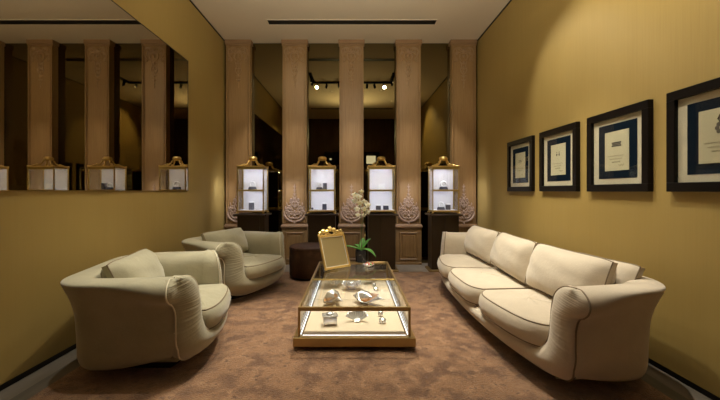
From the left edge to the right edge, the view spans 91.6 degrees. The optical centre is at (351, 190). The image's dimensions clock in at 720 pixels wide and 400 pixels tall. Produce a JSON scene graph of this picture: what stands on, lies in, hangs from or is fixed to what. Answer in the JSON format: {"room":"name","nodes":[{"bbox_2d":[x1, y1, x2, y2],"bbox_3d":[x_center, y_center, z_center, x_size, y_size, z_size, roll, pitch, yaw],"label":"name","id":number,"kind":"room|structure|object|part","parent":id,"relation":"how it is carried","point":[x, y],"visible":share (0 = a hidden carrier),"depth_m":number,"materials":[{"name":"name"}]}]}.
{"room":"shop","nodes":[
{"label":"shop","id":0,"kind":"room"},
{"bbox_2d":[0,0,225,384],"bbox_3d":[-1.970,-0.600,2.590,0.100,3.320,5.940,0,0,0],"label":"wall","id":1,"kind":"structure","parent":0,"point":[47,237],"depth_m":2.76,"materials":[{"name":"yellow paint"}]},
{"bbox_2d":[0,344,75,390],"bbox_3d":[-1.976,1.080,2.540,0.088,0.040,5.640,0,0,0],"label":"baseboard","id":2,"kind":"structure","parent":1,"relation":"attached to","point":[51,359],"depth_m":2.14,"materials":[{"name":"black wood"}]},
{"bbox_2d":[10,359,79,399],"bbox_3d":[-1.742,1.097,2.205,0.105,0.006,4.970,0,0,0],"label":"trim","id":3,"kind":"structure","parent":1,"relation":"attached to","point":[28,393],"depth_m":2.01,"materials":[{"name":"grey stone"}]},
{"bbox_2d":[0,0,187,190],"bbox_3d":[-1.913,-0.758,2.213,0.015,1.514,3.726,0,0,0],"label":"wall mirror","id":4,"kind":"object","parent":1,"relation":"attached to","point":[91,98],"visible":1,"depth_m":2.52,"materials":[{"name":"beige mirror"}]},
{"bbox_2d":[189,0,224,40],"bbox_3d":[-1.914,-2.254,2.480,0.012,0.012,5.520,0,0,0],"label":"trim","id":5,"kind":"structure","parent":1,"relation":"attached to","point":[189,0],"depth_m":4.58,"materials":[{"name":"black"}]},
{"bbox_2d":[191,0,509,42],"bbox_3d":[-0.018,-2.310,2.590,4.005,0.100,5.940,0,0,0],"label":"ceiling","id":6,"kind":"structure","parent":0,"point":[232,19],"depth_m":4.53,"materials":[{"name":"beige paint"}]},
{"bbox_2d":[267,20,436,24],"bbox_3d":[0.000,-2.257,4.680,2.256,0.006,0.132,0,0,0],"label":"ceiling vent","id":7,"kind":"object","parent":6,"relation":"in","point":[270,22],"visible":1,"depth_m":4.69,"materials":[{"name":"black metal"}]},
{"bbox_2d":[0,263,711,399],"bbox_3d":[-0.018,1.150,2.590,4.005,0.100,5.940,0,0,0],"label":"floor","id":8,"kind":"structure","parent":0,"point":[8,393],"depth_m":2.09,"materials":[{"name":"brown stone"}]},
{"bbox_2d":[224,39,252,228],"bbox_3d":[-1.704,-0.580,5.272,0.409,3.360,0.135,0,0,0],"label":"pilaster","id":9,"kind":"object","parent":8,"relation":"on","point":[238,51],"visible":0.67,"depth_m":5.24,"materials":[{"name":"brown wood"}]},
{"bbox_2d":[233,213,271,231],"bbox_3d":[-1.379,0.707,4.872,0.450,0.786,0.330,0,0,0],"label":"pedestal","id":10,"kind":"object","parent":8,"relation":"on","point":[246,221],"visible":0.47,"depth_m":4.77,"materials":[{"name":"brown wood"}]},
{"bbox_2d":[236,156,268,213],"bbox_3d":[-1.379,-0.086,4.872,0.394,0.792,0.285,0,0,0],"label":"display cabinet","id":11,"kind":"object","parent":10,"relation":"on","point":[258,174],"visible":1,"depth_m":4.99,"materials":[{"name":"gold metal"}]},
{"bbox_2d":[249,201,253,209],"bbox_3d":[-1.395,0.203,4.860,0.066,0.114,0.064,0,0,0],"label":"box","id":12,"kind":"object","parent":11,"relation":"in","point":[251,203],"visible":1,"depth_m":4.83,"materials":[{"name":"grey stone"}]},
{"bbox_2d":[248,181,256,188],"bbox_3d":[-1.382,-0.077,4.860,0.119,0.118,0.119,0,0,0],"label":"display","id":13,"kind":"object","parent":11,"relation":"on","point":[250,187],"visible":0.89,"depth_m":4.85,"materials":[{"name":"grey stone"}]},
{"bbox_3d":[-1.379,-0.405,4.872,0.380,0.154,0.271,0,0,0],"label":"crown","id":14,"kind":"part","parent":11,"relation":"part of","materials":[{"name":"brown metal"}]},
{"bbox_2d":[233,213,271,215],"bbox_3d":[-1.379,0.325,4.872,0.450,0.022,0.330,0,0,0],"label":"shelf","id":15,"kind":"object","parent":10,"relation":"attached to","point":[240,214],"depth_m":4.71,"materials":[{"name":"brown wood"}]},
{"bbox_3d":[-1.321,0.705,4.769,0.125,0.690,0.006,0,0,0],"label":"panel","id":16,"kind":"part","parent":10,"relation":"part of","materials":[{"name":"brown wood"}]},
{"bbox_2d":[281,39,308,264],"bbox_3d":[-0.858,-0.580,5.272,0.409,3.360,0.135,0,0,0],"label":"pilaster","id":17,"kind":"object","parent":8,"relation":"on","point":[294,227],"visible":0.94,"depth_m":5.24,"materials":[{"name":"brown wood"}]},
{"bbox_3d":[-0.858,0.823,5.227,0.275,0.415,0.026,0,0,0],"label":"raised panel","id":18,"kind":"part","parent":17,"relation":"part of","materials":[{"name":"brown wood"}]},
{"bbox_2d":[305,213,338,271],"bbox_3d":[-0.413,0.707,4.872,0.450,0.786,0.330,0,0,0],"label":"pedestal","id":19,"kind":"object","parent":8,"relation":"on","point":[317,222],"visible":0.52,"depth_m":4.77,"materials":[{"name":"brown wood"}]},
{"bbox_2d":[307,156,335,213],"bbox_3d":[-0.413,-0.086,4.872,0.394,0.792,0.285,0,0,0],"label":"display cabinet","id":20,"kind":"object","parent":19,"relation":"on","point":[318,174],"visible":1,"depth_m":4.99,"materials":[{"name":"gold"}]},
{"bbox_3d":[-0.413,-0.405,4.872,0.380,0.154,0.271,0,0,0],"label":"crown","id":21,"kind":"part","parent":20,"relation":"part of","materials":[{"name":"brown metal"}]},
{"bbox_2d":[322,203,326,209],"bbox_3d":[-0.382,0.212,4.860,0.060,0.096,0.064,0,0,0],"label":"box","id":22,"kind":"object","parent":20,"relation":"in","point":[324,205],"visible":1,"depth_m":4.83,"materials":[{"name":"grey stone"}]},
{"bbox_3d":[-0.235,-0.023,4.872,0.003,0.574,0.227,0,0,0],"label":"glass","id":23,"kind":"part","parent":20,"relation":"part of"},
{"bbox_2d":[305,213,338,215],"bbox_3d":[-0.413,0.325,4.872,0.450,0.022,0.330,0,0,0],"label":"shelf","id":24,"kind":"object","parent":19,"relation":"attached to","point":[311,214],"depth_m":4.71,"materials":[{"name":"brown wood"}]},
{"bbox_3d":[-0.356,0.705,4.769,0.125,0.690,0.006,0,0,0],"label":"panel","id":25,"kind":"part","parent":19,"relation":"part of","materials":[{"name":"brown wood"}]},
{"bbox_2d":[27,272,672,399],"bbox_3d":[-0.010,1.091,2.205,3.360,0.018,4.970,0,0,0],"label":"carpet","id":26,"kind":"object","parent":8,"relation":"on","point":[253,356],"visible":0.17,"depth_m":2.13,"materials":[{"name":"brown carpet"}]},
{"bbox_2d":[60,248,230,369],"bbox_3d":[-1.301,0.754,2.400,0.873,0.656,1.159,0,0,-11],"label":"armchair","id":27,"kind":"object","parent":26,"relation":"on","point":[143,308],"visible":1,"depth_m":1.96,"materials":[{"name":"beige fabric"}]},
{"bbox_2d":[100,249,164,277],"bbox_3d":[-1.451,0.570,2.350,0.277,0.287,0.600,0,0,-11],"label":"cushion","id":28,"kind":"object","parent":27,"relation":"on","point":[143,262],"depth_m":2.22,"materials":[{"name":"beige fabric"}]},
{"bbox_2d":[198,284,230,327],"bbox_3d":[-1.188,0.779,2.422,0.642,0.181,0.666,0,0,-11],"label":"seat cushion","id":29,"kind":"object","parent":27,"relation":"on","point":[215,298],"depth_m":2.32,"materials":[{"name":"beige fabric"}]},
{"bbox_2d":[182,227,285,298],"bbox_3d":[-1.229,0.754,3.809,0.873,0.656,1.159,0,0,21],"label":"armchair","id":30,"kind":"object","parent":26,"relation":"on","point":[250,261],"visible":0.83,"depth_m":3.57,"materials":[{"name":"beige fabric"}]},
{"bbox_2d":[200,228,247,251],"bbox_3d":[-1.382,0.570,3.846,0.277,0.287,0.600,0,0,21],"label":"cushion","id":31,"kind":"object","parent":30,"relation":"on","point":[234,235],"depth_m":3.78,"materials":[{"name":"beige fabric"}]},
{"bbox_2d":[243,253,283,278],"bbox_3d":[-1.121,0.779,3.768,0.642,0.181,0.666,0,0,21],"label":"seat cushion","id":32,"kind":"object","parent":30,"relation":"on","point":[255,265],"depth_m":3.61,"materials":[{"name":"beige fabric"}]},
{"bbox_2d":[289,242,329,280],"bbox_3d":[-0.530,0.874,4.420,0.522,0.416,0.522,0,0,0],"label":"ottoman","id":33,"kind":"object","parent":26,"relation":"on","point":[304,258],"visible":0.7,"depth_m":4.19,"materials":[{"name":"black leather"}]},
{"bbox_2d":[289,242,319,250],"bbox_3d":[-0.530,0.692,4.420,0.514,0.051,0.514,0,0,0],"label":"cushion","id":34,"kind":"object","parent":33,"relation":"on","point":[305,246],"depth_m":4.25,"materials":[{"name":"brown leather"}]},
{"bbox_2d":[293,262,415,346],"bbox_3d":[0.016,0.938,3.167,0.832,0.288,1.605,0,0,0],"label":"display table","id":35,"kind":"object","parent":26,"relation":"on","point":[397,331],"visible":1,"depth_m":2.52,"materials":[{"name":"gold"}]},
{"bbox_3d":[-0.362,0.908,2.403,0.016,0.171,0.016,0,0,0],"label":"corner post","id":36,"kind":"part","parent":35,"relation":"part of","materials":[{"name":"brown metal"}]},
{"bbox_2d":[322,311,337,325],"bbox_3d":[-0.162,0.932,2.574,0.114,0.092,0.080,0,0,-8],"label":"trinket box","id":37,"kind":"object","parent":35,"relation":"on","point":[329,318],"visible":1,"depth_m":2.54,"materials":[{"name":"silver metal"}]},
{"bbox_3d":[-0.162,0.902,2.574,0.114,0.032,0.080,0,0,-8],"label":"lid","id":38,"kind":"part","parent":37,"relation":"part of","materials":[{"name":"silver metal"}]},
{"bbox_2d":[323,289,341,303],"bbox_3d":[-0.149,0.920,3.029,0.187,0.117,0.181,0,0,10],"label":"conch shell","id":39,"kind":"object","parent":35,"relation":"on","point":[332,296],"visible":1,"depth_m":3.00,"materials":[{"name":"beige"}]},
{"bbox_2d":[318,226,350,270],"bbox_3d":[-0.202,0.585,3.647,0.333,0.432,0.213,0,0,-39],"label":"picture frame","id":40,"kind":"object","parent":35,"relation":"on","point":[334,252],"visible":1,"depth_m":3.62,"materials":[{"name":"brown metal"}]},
{"bbox_3d":[-0.182,0.624,3.624,0.282,0.290,0.111,0,0,-39],"label":"panel","id":41,"kind":"part","parent":40,"relation":"part of","materials":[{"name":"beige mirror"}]},
{"bbox_2d":[328,277,341,287],"bbox_3d":[-0.173,0.932,3.566,0.141,0.091,0.141,0,0,22],"label":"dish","id":42,"kind":"object","parent":35,"relation":"on","point":[334,283],"visible":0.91,"depth_m":3.54,"materials":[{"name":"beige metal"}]},
{"bbox_2d":[340,278,363,289],"bbox_3d":[0.000,0.932,3.493,0.230,0.092,0.221,0,0,0],"label":"bowl","id":43,"kind":"object","parent":35,"relation":"on","point":[351,285],"visible":0.93,"depth_m":3.47,"materials":[{"name":"silver metal"}]},
{"bbox_2d":[345,284,358,289],"bbox_3d":[0.000,0.955,3.493,0.143,0.046,0.143,0,0,0],"label":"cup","id":44,"kind":"object","parent":43,"relation":"on","point":[351,287],"depth_m":3.45,"materials":[{"name":"metal"}]},
{"bbox_2d":[315,280,391,299],"bbox_3d":[0.016,1.001,3.525,0.702,0.042,0.721,0,0,0],"label":"tray","id":45,"kind":"object","parent":35,"relation":"on","point":[384,291],"depth_m":3.48,"materials":[{"name":"beige fabric"}]},
{"bbox_2d":[304,300,403,334],"bbox_3d":[0.016,1.001,2.803,0.702,0.042,0.706,0,0,0],"label":"tray","id":46,"kind":"object","parent":35,"relation":"on","point":[313,325],"depth_m":2.61,"materials":[{"name":"beige fabric"}]},
{"bbox_3d":[0.016,0.808,3.167,0.772,0.029,1.545,0,0,0],"label":"frame","id":47,"kind":"part","parent":35,"relation":"part of","materials":[{"name":"brown metal"}]},
{"bbox_2d":[346,311,367,321],"bbox_3d":[0.038,0.935,2.638,0.174,0.083,0.075,0,0,0],"label":"dish","id":48,"kind":"object","parent":35,"relation":"on","point":[357,316],"visible":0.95,"depth_m":2.64,"materials":[{"name":"silver metal"}]},
{"bbox_2d":[346,189,375,262],"bbox_3d":[0.099,0.386,3.929,0.368,0.815,0.196,0,0,20],"label":"potted orchid","id":49,"kind":"object","parent":35,"relation":"on","point":[361,253],"visible":1,"depth_m":3.89,"materials":[{"name":"white plant"}]},
{"bbox_3d":[0.106,0.726,3.914,0.126,0.136,0.126,0,0,22],"label":"pot","id":50,"kind":"part","parent":49,"relation":"part of","materials":[{"name":"black ceramic"}]},
{"bbox_3d":[0.145,0.437,3.905,0.097,0.494,0.017,0,0,20],"label":"flower stem","id":51,"kind":"part","parent":49,"relation":"part of","materials":[{"name":"green plant"}]},
{"bbox_2d":[353,289,382,303],"bbox_3d":[0.128,0.920,3.016,0.287,0.117,0.148,0,0,39],"label":"conch shell","id":52,"kind":"object","parent":35,"relation":"on","point":[363,296],"visible":1,"depth_m":3.00,"materials":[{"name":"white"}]},
{"bbox_2d":[379,317,385,323],"bbox_3d":[0.227,0.959,2.603,0.058,0.038,0.056,0,0,0],"label":"box","id":53,"kind":"object","parent":35,"relation":"on","point":[382,320],"visible":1,"depth_m":2.58,"materials":[{"name":"silver metal"}]},
{"bbox_3d":[0.394,0.908,2.403,0.016,0.171,0.016,0,0,0],"label":"corner post","id":54,"kind":"part","parent":35,"relation":"part of","materials":[{"name":"brown metal"}]},
{"bbox_2d":[437,225,665,381],"bbox_3d":[1.299,0.733,2.980,0.854,0.698,2.647,0,0,0],"label":"sofa","id":55,"kind":"object","parent":26,"relation":"on","point":[573,315],"visible":1,"depth_m":1.99,"materials":[{"name":"beige fabric"}]},
{"bbox_2d":[437,254,496,278],"bbox_3d":[1.197,0.780,3.690,0.596,0.181,0.768,0,0,0],"label":"seat cushion","id":56,"kind":"object","parent":55,"relation":"on","point":[446,262],"depth_m":3.49,"materials":[{"name":"beige fabric"}]},
{"bbox_2d":[464,225,499,263],"bbox_3d":[1.378,0.550,3.700,0.280,0.317,0.700,0,0,0],"label":"cushion","id":57,"kind":"object","parent":55,"relation":"on","point":[478,241],"depth_m":3.52,"materials":[{"name":"beige fabric"}]},
{"bbox_2d":[448,268,533,304],"bbox_3d":[1.183,0.779,2.980,0.623,0.181,0.757,0,0,0],"label":"seat cushion","id":58,"kind":"object","parent":55,"relation":"on","point":[468,283],"depth_m":2.79,"materials":[{"name":"beige fabric"}]},
{"bbox_2d":[490,232,536,282],"bbox_3d":[1.378,0.548,2.988,0.286,0.321,0.705,0,0,0],"label":"cushion","id":59,"kind":"object","parent":55,"relation":"on","point":[510,255],"depth_m":2.80,"materials":[{"name":"beige fabric"}]},
{"bbox_2d":[479,289,551,345],"bbox_3d":[1.197,0.779,2.270,0.596,0.181,0.768,0,0,0],"label":"seat cushion","id":60,"kind":"object","parent":55,"relation":"on","point":[523,314],"depth_m":2.15,"materials":[{"name":"beige fabric"}]},
{"bbox_2d":[526,244,617,295],"bbox_3d":[1.390,0.548,2.283,0.291,0.320,0.706,0,0,0],"label":"cushion","id":61,"kind":"object","parent":55,"relation":"on","point":[549,268],"depth_m":2.17,"materials":[{"name":"beige fabric"}]},
{"bbox_2d":[608,259,644,283],"bbox_3d":[1.551,0.566,2.188,0.196,0.289,0.463,0,0,-9],"label":"cushion","id":62,"kind":"object","parent":55,"relation":"on","point":[622,272],"depth_m":1.98,"materials":[{"name":"beige fabric"}]},
{"bbox_2d":[338,39,364,264],"bbox_3d":[-0.007,-0.580,5.272,0.409,3.360,0.135,0,0,0],"label":"pilaster","id":63,"kind":"object","parent":8,"relation":"on","point":[351,51],"visible":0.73,"depth_m":5.24,"materials":[{"name":"brown wood"}]},
{"bbox_3d":[-0.007,0.823,5.227,0.275,0.415,0.026,0,0,0],"label":"raised panel","id":64,"kind":"part","parent":63,"relation":"part of","materials":[{"name":"brown wood"}]},
{"bbox_2d":[365,213,398,271],"bbox_3d":[0.407,0.707,4.872,0.450,0.786,0.330,0,0,0],"label":"pedestal","id":65,"kind":"object","parent":8,"relation":"on","point":[380,226],"visible":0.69,"depth_m":4.77,"materials":[{"name":"brown wood"}]},
{"bbox_2d":[367,156,395,213],"bbox_3d":[0.407,-0.086,4.872,0.394,0.792,0.285,0,0,0],"label":"display cabinet","id":66,"kind":"object","parent":65,"relation":"on","point":[377,175],"visible":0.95,"depth_m":4.99,"materials":[{"name":"gold"}]},
{"bbox_3d":[0.228,-0.023,4.872,0.003,0.574,0.227,0,0,0],"label":"glass","id":67,"kind":"part","parent":66,"relation":"part of","materials":[{"name":"clear glass"}]},
{"bbox_2d":[376,204,380,209],"bbox_3d":[0.365,0.223,4.860,0.071,0.074,0.064,0,0,0],"label":"box","id":68,"kind":"object","parent":66,"relation":"in","point":[378,206],"visible":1,"depth_m":4.83,"materials":[{"name":"grey stone"}]},
{"bbox_3d":[0.407,-0.405,4.872,0.380,0.154,0.271,0,0,0],"label":"crown","id":69,"kind":"part","parent":66,"relation":"part of","materials":[{"name":"brown metal"}]},
{"bbox_2d":[379,184,384,188],"bbox_3d":[0.418,-0.060,4.894,0.090,0.084,0.033,0,0,0],"label":"card","id":70,"kind":"object","parent":66,"relation":"on","point":[381,186],"visible":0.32,"depth_m":4.89,"materials":[{"name":"white paper"}]},
{"bbox_2d":[383,204,388,209],"bbox_3d":[0.469,0.223,4.860,0.077,0.074,0.064,0,0,0],"label":"box","id":71,"kind":"object","parent":66,"relation":"in","point":[385,206],"visible":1,"depth_m":4.83,"materials":[{"name":"grey stone"}]},
{"bbox_2d":[365,213,398,215],"bbox_3d":[0.407,0.325,4.872,0.450,0.022,0.330,0,0,0],"label":"shelf","id":72,"kind":"object","parent":65,"relation":"attached to","point":[371,214],"depth_m":4.71,"materials":[{"name":"brown"}]},
{"bbox_3d":[0.407,1.085,4.867,0.450,0.030,0.310,0,0,0],"label":"plate","id":73,"kind":"part","parent":65,"relation":"part of","materials":[{"name":"brown metal"}]},
{"bbox_3d":[0.464,0.705,4.769,0.125,0.690,0.006,0,0,0],"label":"panel","id":74,"kind":"part","parent":65,"relation":"part of","materials":[{"name":"brown wood"}]},
{"bbox_2d":[395,39,422,264],"bbox_3d":[0.846,-0.580,5.272,0.409,3.360,0.135,0,0,0],"label":"pilaster","id":75,"kind":"object","parent":8,"relation":"on","point":[408,226],"visible":0.98,"depth_m":5.24,"materials":[{"name":"brown wood"}]},
{"bbox_3d":[0.846,0.823,5.227,0.275,0.415,0.026,0,0,0],"label":"raised panel","id":76,"kind":"part","parent":75,"relation":"part of","materials":[{"name":"brown wood"}]},
{"bbox_2d":[425,213,462,271],"bbox_3d":[1.272,0.707,4.872,0.450,0.786,0.330,0,0,0],"label":"pedestal","id":77,"kind":"object","parent":8,"relation":"on","point":[438,223],"visible":0.63,"depth_m":4.77,"materials":[{"name":"brown wood"}]},
{"bbox_3d":[1.272,1.085,4.867,0.450,0.030,0.310,0,0,0],"label":"plate","id":78,"kind":"part","parent":77,"relation":"part of","materials":[{"name":"brown metal"}]},
{"bbox_2d":[428,156,459,213],"bbox_3d":[1.272,-0.086,4.872,0.394,0.792,0.285,0,0,0],"label":"display cabinet","id":79,"kind":"object","parent":77,"relation":"on","point":[436,174],"visible":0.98,"depth_m":4.99,"materials":[{"name":"gold"}]},
{"bbox_2d":[437,202,444,209],"bbox_3d":[1.236,0.204,4.860,0.114,0.112,0.114,0,0,0],"label":"display","id":80,"kind":"object","parent":79,"relation":"in","point":[439,207],"visible":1,"depth_m":4.85,"materials":[{"name":"grey stone"}]},
{"bbox_2d":[439,181,447,188],"bbox_3d":[1.270,-0.080,4.860,0.124,0.123,0.124,0,0,0],"label":"display","id":81,"kind":"object","parent":79,"relation":"on","point":[441,182],"visible":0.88,"depth_m":4.85,"materials":[{"name":"grey stone"}]},
{"bbox_3d":[1.272,-0.405,4.872,0.380,0.154,0.271,0,0,0],"label":"crown","id":82,"kind":"part","parent":79,"relation":"part of","materials":[{"name":"brown metal"}]},
{"bbox_2d":[445,204,450,209],"bbox_3d":[1.333,0.217,4.860,0.060,0.085,0.064,0,0,0],"label":"box","id":83,"kind":"object","parent":79,"relation":"in","point":[447,206],"visible":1,"depth_m":4.83,"materials":[{"name":"grey stone"}]},
{"bbox_2d":[425,213,462,215],"bbox_3d":[1.272,0.325,4.872,0.450,0.022,0.330,0,0,0],"label":"shelf","id":84,"kind":"object","parent":77,"relation":"attached to","point":[429,214],"depth_m":4.71,"materials":[{"name":"brown wood"}]},
{"bbox_3d":[1.329,0.705,4.769,0.125,0.690,0.006,0,0,0],"label":"panel","id":85,"kind":"part","parent":77,"relation":"part of","materials":[{"name":"brown wood"}]},
{"bbox_2d":[449,39,476,231],"bbox_3d":[1.671,-0.580,5.272,0.409,3.360,0.135,0,0,0],"label":"pilaster","id":86,"kind":"object","parent":8,"relation":"on","point":[462,51],"visible":0.87,"depth_m":5.24,"materials":[{"name":"brown wood"}]},
{"bbox_2d":[476,0,719,397],"bbox_3d":[1.935,-0.600,2.590,0.100,3.320,5.940,0,0,0],"label":"wall","id":87,"kind":"structure","parent":0,"point":[542,65],"depth_m":2.53,"materials":[{"name":"yellow paint"}]},
{"bbox_2d":[477,0,511,40],"bbox_3d":[1.879,-2.254,2.480,0.012,0.012,5.520,0,0,0],"label":"trim","id":88,"kind":"structure","parent":87,"relation":"attached to","point":[510,0],"depth_m":4.58,"materials":[{"name":"black"}]},
{"bbox_2d":[507,135,534,190],"bbox_3d":[1.867,-0.285,3.890,0.035,0.578,0.574,0,0,0],"label":"framed picture","id":89,"kind":"object","parent":87,"relation":"attached to","point":[520,152],"visible":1,"depth_m":3.86,"materials":[{"name":"black wood"}]},
{"bbox_2d":[539,121,579,190],"bbox_3d":[1.867,-0.285,3.176,0.035,0.578,0.574,0,0,0],"label":"framed picture","id":90,"kind":"object","parent":87,"relation":"attached to","point":[559,147],"visible":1,"depth_m":3.13,"materials":[{"name":"black wood"}]},
{"bbox_2d":[587,99,652,191],"bbox_3d":[1.867,-0.285,2.474,0.035,0.578,0.574,0,0,0],"label":"framed picture","id":91,"kind":"object","parent":87,"relation":"attached to","point":[620,140],"visible":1,"depth_m":2.43,"materials":[{"name":"black wood"}]},
{"bbox_2d":[640,373,687,399],"bbox_3d":[1.718,1.097,2.205,0.095,0.006,4.970,0,0,0],"label":"trim","id":92,"kind":"structure","parent":87,"relation":"attached to","point":[661,387],"depth_m":1.94,"materials":[{"name":"grey stone"}]},
{"bbox_2d":[648,358,719,399],"bbox_3d":[1.941,1.080,2.540,0.088,0.040,5.640,0,0,0],"label":"baseboard","id":93,"kind":"structure","parent":87,"relation":"attached to","point":[699,389],"depth_m":2.00,"materials":[{"name":"black wood"}]},
{"bbox_2d":[666,77,719,191],"bbox_3d":[1.867,-0.285,1.775,0.035,0.578,0.574,0,0,0],"label":"framed picture","id":94,"kind":"object","parent":87,"relation":"attached to","point":[692,112],"visible":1,"depth_m":1.91,"materials":[{"name":"black wood"}]},
{"bbox_3d":[-0.018,-0.580,5.470,3.805,3.360,0.180,0,0,0],"label":"wall","id":95,"kind":"structure","parent":0,"visible":0},
{"bbox_2d":[252,43,282,231],"bbox_3d":[-1.281,-0.578,5.363,0.521,3.356,0.030,0,0,0],"label":"mirror panel","id":96,"kind":"object","parent":95,"relation":"attached to","point":[266,57],"visible":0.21,"depth_m":5.35,"materials":[{"name":"brown mirror"}]},
{"bbox_2d":[308,43,338,229],"bbox_3d":[-0.433,-0.578,5.363,0.525,3.356,0.030,0,0,0],"label":"mirror panel","id":97,"kind":"object","parent":95,"relation":"attached to","point":[323,58],"visible":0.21,"depth_m":5.35,"materials":[{"name":"brown mirror"}]},
{"bbox_2d":[364,43,395,247],"bbox_3d":[0.419,-0.578,5.363,0.528,3.356,0.030,0,0,0],"label":"mirror panel","id":98,"kind":"object","parent":95,"relation":"attached to","point":[379,58],"visible":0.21,"depth_m":5.35,"materials":[{"name":"brown tinted mirror glass"}]},
{"bbox_2d":[421,43,449,262],"bbox_3d":[1.258,-0.578,5.363,0.500,3.356,0.030,0,0,0],"label":"mirror panel","id":99,"kind":"object","parent":95,"relation":"attached to","point":[435,57],"visible":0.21,"depth_m":5.35,"materials":[{"name":"brown tinted mirror glass"}]}
]}

